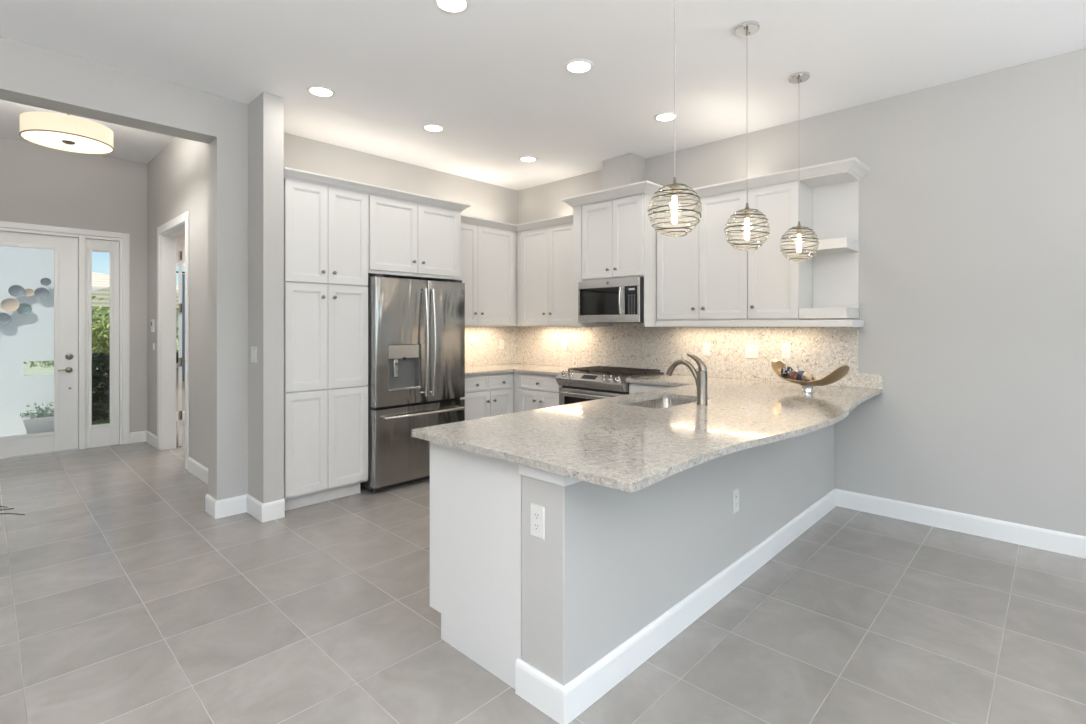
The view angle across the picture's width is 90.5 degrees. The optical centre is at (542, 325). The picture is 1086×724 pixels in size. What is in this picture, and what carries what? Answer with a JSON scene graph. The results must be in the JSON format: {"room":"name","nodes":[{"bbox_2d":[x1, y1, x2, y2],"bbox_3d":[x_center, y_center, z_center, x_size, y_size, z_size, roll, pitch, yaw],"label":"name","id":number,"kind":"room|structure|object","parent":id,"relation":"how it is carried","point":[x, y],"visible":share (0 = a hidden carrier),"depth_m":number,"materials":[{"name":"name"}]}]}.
{"room":"kitchen","nodes":[
{"label":"kitchen","id":0,"kind":"room"},
{"bbox_2d":[0,246,53,436],"bbox_3d":[-8.104,-0.205,5.959,0.150,3.300,4.400,0,0,44],"label":"wall","id":1,"kind":"structure","parent":0,"point":[28,337],"depth_m":7.14,"materials":[{"name":"paint"}]},
{"bbox_2d":[0,278,50,324],"bbox_3d":[-6.902,-0.291,7.057,0.066,0.698,0.675,0,0,44],"label":"wall sculpture","id":2,"kind":"object","parent":1,"relation":"attached to","point":[8,304],"visible":1,"depth_m":7.07,"materials":[{"name":"metal"}]},
{"bbox_2d":[0,138,146,431],"bbox_3d":[-5.923,-0.285,5.801,0.150,3.460,2.690,0,0,44],"label":"wall","id":3,"kind":"structure","parent":0,"point":[40,185],"depth_m":6.35,"materials":[{"name":"paint"}]},
{"bbox_2d":[0,231,78,459],"bbox_3d":[-5.795,0.214,5.862,0.110,2.462,1.125,0,0,44],"label":"door","id":4,"kind":"structure","parent":3,"relation":"in","point":[64,437],"depth_m":6.16,"materials":[{"name":"white wood"}]},
{"bbox_2d":[0,221,129,449],"bbox_3d":[-5.683,0.163,6.017,0.138,2.565,1.692,0,0,44],"label":"trim","id":5,"kind":"structure","parent":3,"relation":"attached to","point":[123,238],"depth_m":6.28,"materials":[{"name":"white wood"}]},
{"bbox_2d":[86,239,118,447],"bbox_3d":[-5.271,0.213,6.441,0.057,2.463,0.312,0,0,44],"label":"window","id":6,"kind":"structure","parent":3,"relation":"in","point":[98,435],"depth_m":6.47,"materials":[{"name":"white wood"}]},
{"bbox_2d":[0,100,174,163],"bbox_3d":[-4.587,-2.066,4.622,3.700,0.099,2.834,0,0,44],"label":"ceiling","id":7,"kind":"structure","parent":0,"point":[130,144],"depth_m":5.75,"materials":[{"name":"paint"}]},
{"bbox_2d":[19,111,113,153],"bbox_3d":[-4.047,-1.780,4.594,0.604,0.469,0.604,0,0,44],"label":"ceiling lamp","id":8,"kind":"object","parent":7,"relation":"attached to","point":[63,132],"visible":0.89,"depth_m":4.46,"materials":[{"name":"beige fabric"}]},
{"bbox_2d":[21,131,111,152],"bbox_3d":[-4.047,-1.567,4.594,0.586,0.004,0.586,0,0,44],"label":"diffuser","id":9,"kind":"object","parent":8,"relation":"attached to","point":[69,141],"depth_m":4.58,"materials":[{"name":"white glass"}]},
{"bbox_2d":[0,37,247,499],"bbox_3d":[-3.979,-0.285,2.591,0.223,3.460,4.640,0,0,44],"label":"wall opening","id":10,"kind":"structure","parent":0,"point":[30,75],"depth_m":4.05,"materials":[{"name":"paint"}]},
{"bbox_2d":[176,233,184,411],"bbox_3d":[-5.093,-0.005,8.743,0.150,2.900,2.414,0,0,44],"label":"wall","id":11,"kind":"structure","parent":0,"point":[182,236],"depth_m":8.21,"materials":[{"name":"paint"}]},
{"bbox_2d":[176,411,184,420],"bbox_3d":[-5.032,1.379,8.687,0.016,0.133,2.390,0,0,44],"label":"baseboard","id":12,"kind":"structure","parent":11,"relation":"attached to","point":[183,412],"depth_m":8.20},
{"bbox_3d":[-5.291,-0.155,8.478,0.110,1.600,1.130,0,0,44],"label":"window","id":13,"kind":"structure","parent":11,"relation":"in","visible":0},
{"bbox_3d":[-5.227,-0.800,8.431,0.086,0.024,1.050,0,0,44],"label":"curtain rod","id":14,"kind":"object","parent":13,"relation":"attached to","visible":0},
{"bbox_2d":[182,274,184,380],"bbox_3d":[-5.326,0.035,8.280,0.034,1.620,0.445,0,0,44],"label":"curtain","id":15,"kind":"object","parent":14,"relation":"hanging from","point":[183,275],"visible":0.09,"depth_m":8.15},
{"bbox_2d":[147,92,283,502],"bbox_3d":[-3.970,-0.285,5.895,5.432,3.460,0.143,0,0,44],"label":"wall partition","id":16,"kind":"structure","parent":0,"point":[177,176],"depth_m":4.17,"materials":[{"name":"paint"}]},
{"bbox_2d":[130,430,156,448],"bbox_3d":[-4.775,1.379,6.442,0.623,0.133,0.179,0,0,44],"label":"baseboard","id":17,"kind":"structure","parent":16,"relation":"attached to","point":[140,436],"depth_m":6.62,"materials":[{"name":"white wood"}]},
{"bbox_2d":[151,319,154,331],"bbox_3d":[-4.676,0.005,6.452,0.090,0.150,0.026,0,0,44],"label":"thermostat","id":18,"kind":"object","parent":16,"relation":"attached to","point":[152,320],"visible":1,"depth_m":6.43,"materials":[{"name":"white plastic"}]},
{"bbox_2d":[157,211,188,469],"bbox_3d":[-3.961,0.152,5.877,1.320,2.585,0.167,0,0,44],"label":"doorway","id":19,"kind":"structure","parent":16,"relation":"in","point":[167,233],"depth_m":6.25,"materials":[{"name":"white wood"}]},
{"bbox_2d":[178,239,184,446],"bbox_3d":[-4.491,0.204,6.744,0.120,2.458,0.890,0,0,-34],"label":"door","id":20,"kind":"structure","parent":19,"relation":"attached to","point":[180,360],"depth_m":6.37,"materials":[{"name":"white wood"}]},
{"bbox_2d":[188,457,207,484],"bbox_3d":[-3.003,1.379,4.858,1.458,0.133,0.016,0,0,44],"label":"baseboard","id":21,"kind":"structure","parent":16,"relation":"attached to","point":[197,469],"depth_m":5.09,"materials":[{"name":"white wood"}]},
{"bbox_2d":[205,494,284,522],"bbox_3d":[-2.301,1.379,4.095,0.660,0.133,0.281,0,0,28],"label":"baseboard","id":22,"kind":"structure","parent":16,"relation":"attached to","point":[263,512],"depth_m":4.05,"materials":[{"name":"white wood"}]},
{"bbox_2d":[251,347,256,362],"bbox_3d":[-2.200,0.223,4.093,0.118,0.120,0.009,0,0,44],"label":"light switch","id":23,"kind":"object","parent":16,"relation":"attached to","point":[253,349],"visible":1,"depth_m":4.08,"materials":[{"name":"white plastic"}]},
{"bbox_2d":[284,133,517,412],"bbox_3d":[-1.489,-0.138,5.809,0.200,3.165,3.161,0,0,44],"label":"wall","id":24,"kind":"structure","parent":0,"point":[486,200],"depth_m":5.66,"materials":[{"name":"paint"}]},
{"bbox_2d":[461,222,516,325],"bbox_3d":[-0.797,-0.567,6.109,0.382,1.160,1.114,0,0,44],"label":"upper cabinet","id":25,"kind":"object","parent":24,"relation":"attached to","point":[488,254],"visible":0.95,"depth_m":6.08,"materials":[{"name":"white wood"}]},
{"bbox_2d":[465,326,517,366],"bbox_3d":[-0.822,0.249,6.346,0.020,0.470,1.420,0,0,44],"label":"backsplash","id":26,"kind":"structure","parent":24,"relation":"attached to","point":[481,342],"depth_m":6.53,"materials":[{"name":"stone"}]},
{"bbox_2d":[499,339,503,348],"bbox_3d":[-0.507,0.235,6.653,0.008,0.120,0.074,0,0,44],"label":"wall outlet","id":27,"kind":"object","parent":26,"relation":"attached to","point":[501,341],"visible":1,"depth_m":6.65,"materials":[{"name":"white plastic"}]},
{"bbox_2d":[0,420,1085,723],"bbox_3d":[-1.326,1.505,2.446,14.500,0.120,8.300,0,0,44],"label":"floor","id":28,"kind":"structure","parent":0,"point":[123,600],"depth_m":2.61,"materials":[{"name":"tile"}]},
{"bbox_2d":[0,493,24,514],"bbox_3d":[-3.184,1.044,2.649,0.683,0.802,0.808,0,0,-6],"label":"potted plant","id":29,"kind":"object","parent":28,"relation":"on","point":[0,493],"visible":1,"depth_m":2.97,"materials":[{"name":"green plant"}]},
{"bbox_2d":[284,178,367,510],"bbox_3d":[-1.982,0.144,4.605,0.749,2.599,0.693,0,0,44],"label":"pantry cabinet","id":30,"kind":"object","parent":28,"relation":"on","point":[326,228],"visible":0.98,"depth_m":4.33,"materials":[{"name":"white wood"}]},
{"bbox_2d":[360,274,464,491],"bbox_3d":[-1.349,0.502,5.160,0.865,1.884,0.971,0,0,44],"label":"refrigerator","id":31,"kind":"object","parent":28,"relation":"on","point":[416,328],"visible":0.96,"depth_m":4.82,"materials":[{"name":"metal"}]},
{"bbox_2d":[368,194,460,398],"bbox_3d":[-1.396,0.144,5.217,0.749,2.599,1.000,0,0,44],"label":"upper cabinet","id":32,"kind":"object","parent":28,"relation":"on","point":[407,240],"visible":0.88,"depth_m":4.95,"materials":[{"name":"white wood"}]},
{"bbox_2d":[284,167,572,231],"bbox_3d":[-0.906,-1.152,5.011,1.040,0.090,2.811,0,0,44],"label":"crown molding","id":33,"kind":"structure","parent":32,"relation":"on","point":[289,173],"depth_m":4.91,"materials":[{"name":"white wood"}]},
{"bbox_2d":[430,441,521,688],"bbox_3d":[0.584,0.981,3.287,0.650,0.928,2.620,0,0,44],"label":"base cabinet","id":34,"kind":"object","parent":28,"relation":"on","point":[476,499],"visible":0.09,"depth_m":2.30,"materials":[{"name":"white wood"}]},
{"bbox_2d":[411,374,882,492],"bbox_3d":[0.787,0.500,3.487,1.990,0.030,3.367,0,0,44],"label":"countertop","id":35,"kind":"structure","parent":34,"relation":"on","point":[607,442],"depth_m":2.53,"materials":[{"name":"stone"}]},
{"bbox_2d":[625,398,696,408],"bbox_3d":[0.774,0.615,3.484,0.414,0.196,0.709,0,0,44],"label":"sink","id":36,"kind":"object","parent":35,"relation":"in","point":[660,403],"visible":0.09,"depth_m":3.77,"materials":[{"name":"metal"}]},
{"bbox_2d":[666,353,707,404],"bbox_3d":[0.897,0.329,3.372,0.283,0.311,0.068,0,0,44],"label":"faucet","id":37,"kind":"object","parent":35,"relation":"on","point":[700,376],"visible":1,"depth_m":3.29,"materials":[{"name":"silver metal"}]},
{"bbox_2d":[771,359,849,391],"bbox_3d":[1.942,0.374,3.955,0.199,0.221,0.664,0,0,-19],"label":"bowl","id":38,"kind":"object","parent":35,"relation":"on","point":[840,372],"visible":0.89,"depth_m":3.81,"materials":[{"name":"beige metal"}]},
{"bbox_2d":[781,366,793,377],"bbox_3d":[1.875,0.357,4.133,0.090,0.090,0.090,0,0,44],"label":"decorative ball","id":39,"kind":"object","parent":38,"relation":"in","point":[785,370],"visible":0.74,"depth_m":4.11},
{"bbox_2d":[788,371,799,379],"bbox_3d":[1.877,0.383,4.034,0.082,0.082,0.082,0,0,44],"label":"decorative ball","id":40,"kind":"object","parent":38,"relation":"in","point":[793,375],"visible":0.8,"depth_m":4.00,"materials":[{"name":"brown"}]},
{"bbox_2d":[798,370,804,380],"bbox_3d":[1.949,0.382,4.057,0.086,0.086,0.086,0,0,44],"label":"decorative ball","id":41,"kind":"object","parent":38,"relation":"in","point":[800,372],"visible":0.38,"depth_m":4.03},
{"bbox_2d":[802,371,815,380],"bbox_3d":[1.946,0.382,3.946,0.092,0.092,0.092,0,0,44],"label":"decorative ball","id":42,"kind":"object","parent":38,"relation":"in","point":[808,375],"visible":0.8,"depth_m":3.91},
{"bbox_2d":[461,372,512,420],"bbox_3d":[-0.806,0.981,5.904,0.650,0.927,0.804,0,0,44],"label":"base cabinet","id":43,"kind":"object","parent":28,"relation":"on","point":[486,395],"visible":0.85,"depth_m":5.71,"materials":[{"name":"white wood"}]},
{"bbox_2d":[465,363,575,375],"bbox_3d":[-0.345,0.500,5.904,1.320,0.030,1.441,0,0,44],"label":"countertop","id":44,"kind":"structure","parent":43,"relation":"on","point":[517,367],"depth_m":5.91,"materials":[{"name":"stone"}]},
{"bbox_2d":[514,372,561,412],"bbox_3d":[0.133,0.981,5.967,0.717,0.927,0.686,0,0,44],"label":"base cabinet","id":45,"kind":"object","parent":28,"relation":"on","point":[531,391],"visible":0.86,"depth_m":5.75,"materials":[{"name":"white wood"}]},
{"bbox_2d":[555,366,663,405],"bbox_3d":[0.663,0.944,5.399,0.816,1.001,0.731,0,0,44],"label":"range","id":46,"kind":"object","parent":28,"relation":"on","point":[582,384],"visible":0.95,"depth_m":5.22,"materials":[{"name":"silver metal"}]},
{"bbox_2d":[566,370,663,377],"bbox_3d":[0.715,0.480,5.454,0.812,0.018,0.579,0,0,44],"label":"cooktop","id":47,"kind":"object","parent":46,"relation":"in","point":[627,373],"depth_m":5.23,"materials":[{"name":"black glass"}]},
{"bbox_2d":[629,382,676,393],"bbox_3d":[1.237,0.981,4.910,0.673,0.927,0.686,0,0,44],"label":"base cabinet","id":48,"kind":"object","parent":28,"relation":"on","point":[633,387],"visible":0.03,"depth_m":4.81,"materials":[{"name":"white wood"}]},
{"bbox_3d":[-7.451,1.457,5.354,1.430,0.015,5.430,0,0,44],"label":"trim","id":49,"kind":"structure","parent":28,"relation":"on","visible":0},
{"bbox_2d":[20,402,53,433],"bbox_3d":[-6.538,1.230,7.105,0.335,0.439,0.521,0,0,44],"label":"planter","id":50,"kind":"object","parent":49,"relation":"on","point":[42,422],"visible":0.88,"depth_m":7.01,"materials":[{"name":"white plastic"}]},
{"bbox_2d":[0,0,1085,190],"bbox_3d":[0.659,-1.781,0.580,10.650,0.120,8.150,0,0,44],"label":"ceiling","id":51,"kind":"structure","parent":0,"point":[492,73],"depth_m":3.42,"materials":[{"name":"paint"}]},
{"bbox_2d":[307,85,334,97],"bbox_3d":[-1.630,-1.716,3.956,0.196,0.009,0.196,0,0,44],"label":"recessed light","id":52,"kind":"object","parent":51,"relation":"in","point":[316,90],"visible":1,"depth_m":3.95,"materials":[{"name":"white plastic"}]},
{"bbox_2d":[422,123,444,131],"bbox_3d":[-0.952,-1.716,4.685,0.196,0.009,0.196,0,0,44],"label":"recessed light","id":53,"kind":"object","parent":51,"relation":"in","point":[431,127],"visible":1,"depth_m":4.67,"materials":[{"name":"white plastic"}]},
{"bbox_2d":[433,0,469,13],"bbox_3d":[-0.485,-1.716,2.866,0.196,0.009,0.196,0,0,44],"label":"recessed light","id":54,"kind":"object","parent":51,"relation":"in","point":[449,6],"visible":1,"depth_m":2.89,"materials":[{"name":"white plastic"}]},
{"bbox_2d":[519,156,537,161],"bbox_3d":[-0.153,-1.716,5.566,0.196,0.009,0.196,0,0,44],"label":"recessed light","id":55,"kind":"object","parent":51,"relation":"in","point":[523,158],"visible":1,"depth_m":5.56,"materials":[{"name":"white plastic"}]},
{"bbox_2d":[564,59,593,73],"bbox_3d":[0.238,-1.716,3.575,0.196,0.009,0.196,0,0,44],"label":"recessed light","id":56,"kind":"object","parent":51,"relation":"in","point":[576,66],"visible":1,"depth_m":3.57,"materials":[{"name":"white plastic"}]},
{"bbox_2d":[654,112,677,121],"bbox_3d":[1.014,-1.716,4.438,0.196,0.009,0.196,0,0,44],"label":"recessed light","id":57,"kind":"object","parent":51,"relation":"in","point":[665,116],"visible":0.94,"depth_m":4.42,"materials":[{"name":"white plastic"}]},
{"bbox_2d":[647,0,701,236],"bbox_3d":[0.616,-1.067,2.524,0.249,1.306,0.249,0,0,-26],"label":"pendant light","id":58,"kind":"object","parent":51,"relation":"hanging from","point":[675,188],"visible":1,"depth_m":2.52,"materials":[{"name":"glass"}]},
{"bbox_2d":[724,20,769,250],"bbox_3d":[1.176,-1.074,3.106,0.249,1.292,0.247,0,0,40],"label":"pendant light","id":59,"kind":"object","parent":51,"relation":"hanging from","point":[747,28],"visible":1,"depth_m":3.10,"materials":[{"name":"glass"}]},
{"bbox_2d":[779,72,819,261],"bbox_3d":[1.769,-1.079,3.718,0.250,1.282,0.250,0,0,-42],"label":"pendant light","id":60,"kind":"object","parent":51,"relation":"hanging from","point":[798,77],"visible":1,"depth_m":3.71,"materials":[{"name":"glass"}]},
{"bbox_2d":[522,424,834,685],"bbox_3d":[1.129,0.981,3.221,0.224,0.928,3.279,0,0,44],"label":"wall","id":61,"kind":"structure","parent":0,"point":[609,562],"depth_m":2.31,"materials":[{"name":"paint"}]},
{"bbox_2d":[531,503,544,539],"bbox_3d":[-0.023,0.745,2.047,0.074,0.125,0.008,0,0,44],"label":"wall outlet","id":62,"kind":"object","parent":61,"relation":"attached to","point":[537,511],"visible":1,"depth_m":2.04,"materials":[{"name":"white plastic"}]},
{"bbox_2d":[533,512,539,519],"bbox_3d":[-0.024,0.725,2.046,0.033,0.028,0.002,0,0,44],"label":"receptacle","id":63,"kind":"object","parent":62,"relation":"attached to","point":[536,515],"depth_m":2.04,"materials":[{"name":"white plastic"}]},
{"bbox_2d":[533,522,539,530],"bbox_3d":[-0.024,0.765,2.046,0.033,0.028,0.002,0,0,44],"label":"receptacle","id":64,"kind":"object","parent":62,"relation":"attached to","point":[536,525],"depth_m":2.04,"materials":[{"name":"white plastic"}]},
{"bbox_2d":[519,464,581,486],"bbox_3d":[1.129,0.563,3.211,0.237,0.040,3.292,0,0,44],"label":"trim","id":65,"kind":"structure","parent":61,"relation":"attached to","point":[557,479],"depth_m":2.00,"materials":[{"name":"white wood"}]},
{"bbox_2d":[515,489,835,723],"bbox_3d":[1.118,1.379,3.210,0.256,0.133,3.279,0,0,44],"label":"baseboard","id":66,"kind":"structure","parent":61,"relation":"attached to","point":[563,704],"depth_m":2.33,"materials":[{"name":"white wood"}]},
{"bbox_2d":[732,488,738,513],"bbox_3d":[1.073,0.977,2.994,0.008,0.128,0.074,0,0,44],"label":"wall outlet","id":67,"kind":"object","parent":61,"relation":"attached to","point":[735,493],"visible":1,"depth_m":2.98,"materials":[{"name":"white plastic"}]},
{"bbox_2d":[518,48,1085,535],"bbox_3d":[3.064,-0.138,3.779,9.600,3.165,0.200,0,0,44],"label":"wall","id":68,"kind":"structure","parent":0,"point":[972,197],"depth_m":3.77,"materials":[{"name":"paint"}]},
{"bbox_2d":[517,222,572,326],"bbox_3d":[0.176,-0.567,6.141,1.038,1.160,0.376,0,0,44],"label":"upper cabinet","id":69,"kind":"object","parent":68,"relation":"attached to","point":[544,254],"visible":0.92,"depth_m":6.06,"materials":[{"name":"white wood"}]},
{"bbox_2d":[573,193,656,326],"bbox_3d":[0.794,-0.614,5.411,0.854,1.253,0.576,0,0,44],"label":"upper cabinet","id":70,"kind":"object","parent":68,"relation":"attached to","point":[613,238],"visible":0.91,"depth_m":5.15,"materials":[{"name":"white wood"}]},
{"bbox_2d":[578,277,643,322],"bbox_3d":[0.793,-0.234,5.359,0.743,0.426,0.597,0,0,44],"label":"microwave","id":71,"kind":"object","parent":70,"relation":"attached to","point":[614,300],"visible":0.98,"depth_m":5.15,"materials":[{"name":"silver metal"}]},
{"bbox_2d":[603,153,644,189],"bbox_3d":[0.839,-1.448,5.591,0.360,0.545,0.257,0,0,44],"label":"trim","id":72,"kind":"structure","parent":68,"relation":"attached to","point":[629,168],"depth_m":5.48,"materials":[{"name":"paint"}]},
{"bbox_2d":[518,323,882,388],"bbox_3d":[1.125,0.165,5.480,4.030,0.639,0.020,0,0,44],"label":"backsplash","id":73,"kind":"structure","parent":68,"relation":"attached to","point":[817,350],"depth_m":5.08,"materials":[{"name":"stone"}]},
{"bbox_2d":[562,340,566,349],"bbox_3d":[0.250,0.232,6.298,0.074,0.120,0.008,0,0,44],"label":"wall outlet","id":74,"kind":"object","parent":73,"relation":"attached to","point":[564,342],"visible":1,"depth_m":6.29,"materials":[{"name":"white plastic"}]},
{"bbox_2d":[703,343,709,355],"bbox_3d":[1.535,0.230,5.067,0.074,0.120,0.009,0,0,44],"label":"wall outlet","id":75,"kind":"object","parent":73,"relation":"attached to","point":[706,346],"visible":1,"depth_m":5.06,"materials":[{"name":"white plastic"}]},
{"bbox_2d":[745,344,757,358],"bbox_3d":[1.846,0.232,4.770,0.112,0.122,0.008,0,0,44],"label":"wall outlet","id":76,"kind":"object","parent":73,"relation":"attached to","point":[751,351],"visible":1,"depth_m":4.77,"materials":[{"name":"white plastic"}]},
{"bbox_2d":[782,344,790,358],"bbox_3d":[2.061,0.223,4.565,0.074,0.120,0.008,0,0,44],"label":"wall outlet","id":77,"kind":"object","parent":73,"relation":"attached to","point":[786,349],"visible":1,"depth_m":4.56,"materials":[{"name":"white plastic"}]},
{"bbox_2d":[657,189,748,320],"bbox_3d":[1.489,-0.600,4.884,0.872,1.115,0.376,0,0,44],"label":"upper cabinet","id":78,"kind":"object","parent":68,"relation":"attached to","point":[701,276],"visible":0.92,"depth_m":4.73,"materials":[{"name":"white wood"}]},
{"bbox_2d":[561,157,869,206],"bbox_3d":[1.355,-1.210,4.835,2.633,0.167,0.632,0,0,44],"label":"crown molding","id":79,"kind":"structure","parent":78,"relation":"attached to","point":[854,167],"depth_m":4.49,"materials":[{"name":"white wood"}]},
{"bbox_2d":[656,320,863,326],"bbox_3d":[1.771,-0.014,4.615,1.654,0.054,0.336,0,0,44],"label":"rail","id":80,"kind":"object","parent":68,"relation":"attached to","point":[736,323],"visible":1,"depth_m":4.36,"materials":[{"name":"white wood"}]},
{"bbox_2d":[748,180,811,319],"bbox_3d":[1.950,-0.600,4.442,0.402,1.115,0.376,0,0,44],"label":"upper cabinet","id":81,"kind":"object","parent":68,"relation":"attached to","point":[778,286],"visible":0.92,"depth_m":4.33,"materials":[{"name":"white wood"}]},
{"bbox_2d":[799,172,858,319],"bbox_3d":[2.229,-0.600,4.197,0.335,1.115,0.346,0,0,44],"label":"open shelf unit","id":82,"kind":"object","parent":68,"relation":"attached to","point":[835,197],"visible":0.8,"depth_m":4.26,"materials":[{"name":"white wood"}]},
{"bbox_2d":[835,489,1085,558],"bbox_3d":[4.326,1.379,2.421,5.499,0.133,0.016,0,0,44],"label":"baseboard","id":83,"kind":"structure","parent":68,"relation":"attached to","point":[1020,534],"depth_m":3.73,"materials":[{"name":"white wood"}]},
{"label":"outside","id":84,"kind":"structure","parent":0,"visible":0},
{"bbox_2d":[92,386,109,424],"bbox_3d":[-25.246,1.525,24.169,50.100,0.120,60.000,0,0,44],"label":"ground","id":85,"kind":"structure","parent":84,"point":[107,420],"depth_m":8.20,"materials":[{"name":"green plant"}]},
{"bbox_2d":[24,287,177,368],"bbox_3d":[-7.870,0.030,9.575,1.133,1.462,3.436,0,0,44],"label":"bush","id":86,"kind":"object","parent":85,"relation":"on","point":[100,338],"visible":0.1,"depth_m":9.31,"materials":[{"name":"green plant"}]},
{"bbox_2d":[24,272,177,374],"bbox_3d":[-17.386,-0.285,17.232,8.250,3.500,12.150,0,0,44],"label":"house","id":87,"kind":"structure","parent":85,"relation":"on","point":[99,281],"depth_m":15.70,"materials":[{"name":"tile"}]},
{"bbox_2d":[92,351,177,420],"bbox_3d":[-6.569,0.935,8.825,0.724,1.102,1.849,0,0,44],"label":"hedge","id":88,"kind":"object","parent":85,"relation":"on","point":[100,376],"visible":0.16,"depth_m":8.28,"materials":[{"name":"green plant"}]},
{"bbox_2d":[92,287,177,368],"bbox_3d":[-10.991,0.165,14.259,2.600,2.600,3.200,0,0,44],"label":"house","id":89,"kind":"structure","parent":85,"relation":"on","point":[104,293],"depth_m":12.92,"materials":[{"name":"tile"}]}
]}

